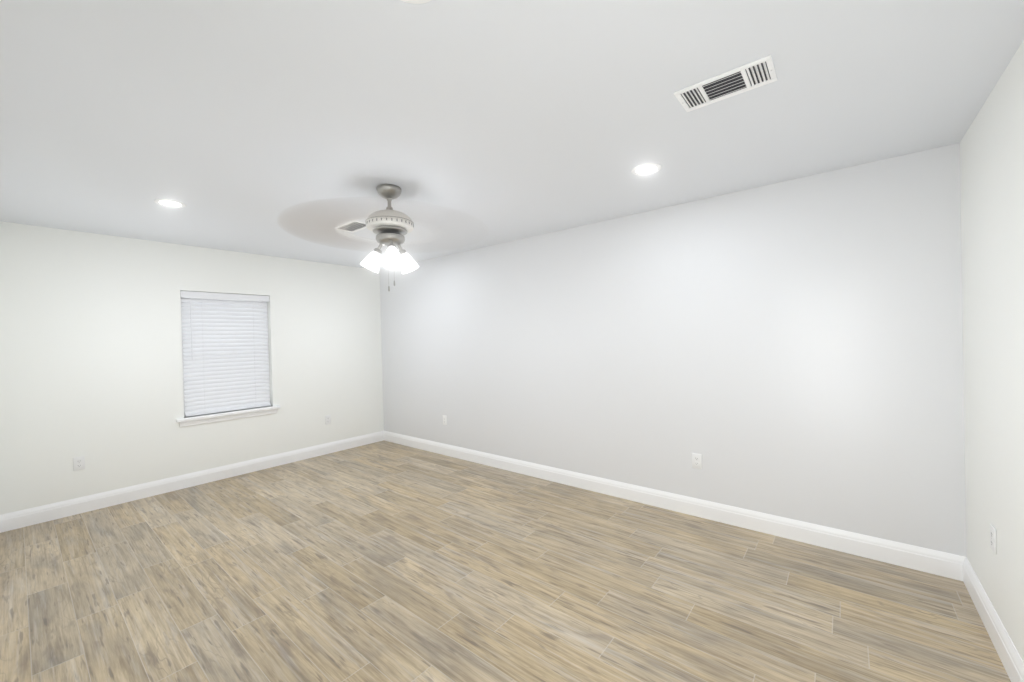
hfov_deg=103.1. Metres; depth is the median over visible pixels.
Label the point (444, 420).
electrical outlet
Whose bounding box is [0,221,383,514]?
wall
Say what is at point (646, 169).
recessed light
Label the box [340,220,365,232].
ceiling vent
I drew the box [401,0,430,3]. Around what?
recessed light
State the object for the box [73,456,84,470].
electrical outlet
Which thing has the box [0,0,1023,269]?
ceiling
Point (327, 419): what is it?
electrical outlet
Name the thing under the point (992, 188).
wall
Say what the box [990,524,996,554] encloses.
electrical outlet
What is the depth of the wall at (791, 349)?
2.98 m
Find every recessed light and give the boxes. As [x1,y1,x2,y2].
[154,199,185,207]
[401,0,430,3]
[632,163,661,175]
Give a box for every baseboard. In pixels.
[0,431,383,532]
[384,431,965,580]
[963,557,1023,681]
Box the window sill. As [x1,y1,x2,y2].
[176,405,280,426]
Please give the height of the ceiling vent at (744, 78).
0.010 m
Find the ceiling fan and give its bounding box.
[280,184,479,290]
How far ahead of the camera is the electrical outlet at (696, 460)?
3.15 m
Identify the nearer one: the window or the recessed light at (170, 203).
the recessed light at (170, 203)
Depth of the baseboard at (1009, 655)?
1.81 m
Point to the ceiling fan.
(390, 227)
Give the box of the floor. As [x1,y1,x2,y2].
[0,440,1010,681]
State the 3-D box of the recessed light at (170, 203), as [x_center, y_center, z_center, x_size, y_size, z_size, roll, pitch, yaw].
[-2.430,-0.977,2.891,0.176,0.008,0.176,-1,1,39]
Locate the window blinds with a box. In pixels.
[180,291,270,416]
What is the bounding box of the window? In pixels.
[181,297,269,416]
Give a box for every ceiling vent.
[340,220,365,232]
[674,55,777,111]
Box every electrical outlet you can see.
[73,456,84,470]
[325,415,330,424]
[443,415,446,424]
[692,453,701,468]
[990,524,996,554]
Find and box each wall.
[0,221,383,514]
[380,143,965,556]
[960,40,1023,661]
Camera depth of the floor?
2.27 m
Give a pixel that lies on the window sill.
(215, 417)
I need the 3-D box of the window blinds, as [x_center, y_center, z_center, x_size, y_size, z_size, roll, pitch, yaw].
[-3.069,0.124,4.410,0.080,1.272,0.814,-1,1,39]
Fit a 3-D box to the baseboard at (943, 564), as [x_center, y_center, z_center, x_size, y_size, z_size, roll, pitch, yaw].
[0.345,1.315,4.050,5.650,0.135,0.016,-1,1,39]
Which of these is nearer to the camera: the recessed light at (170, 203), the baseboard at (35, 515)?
the recessed light at (170, 203)

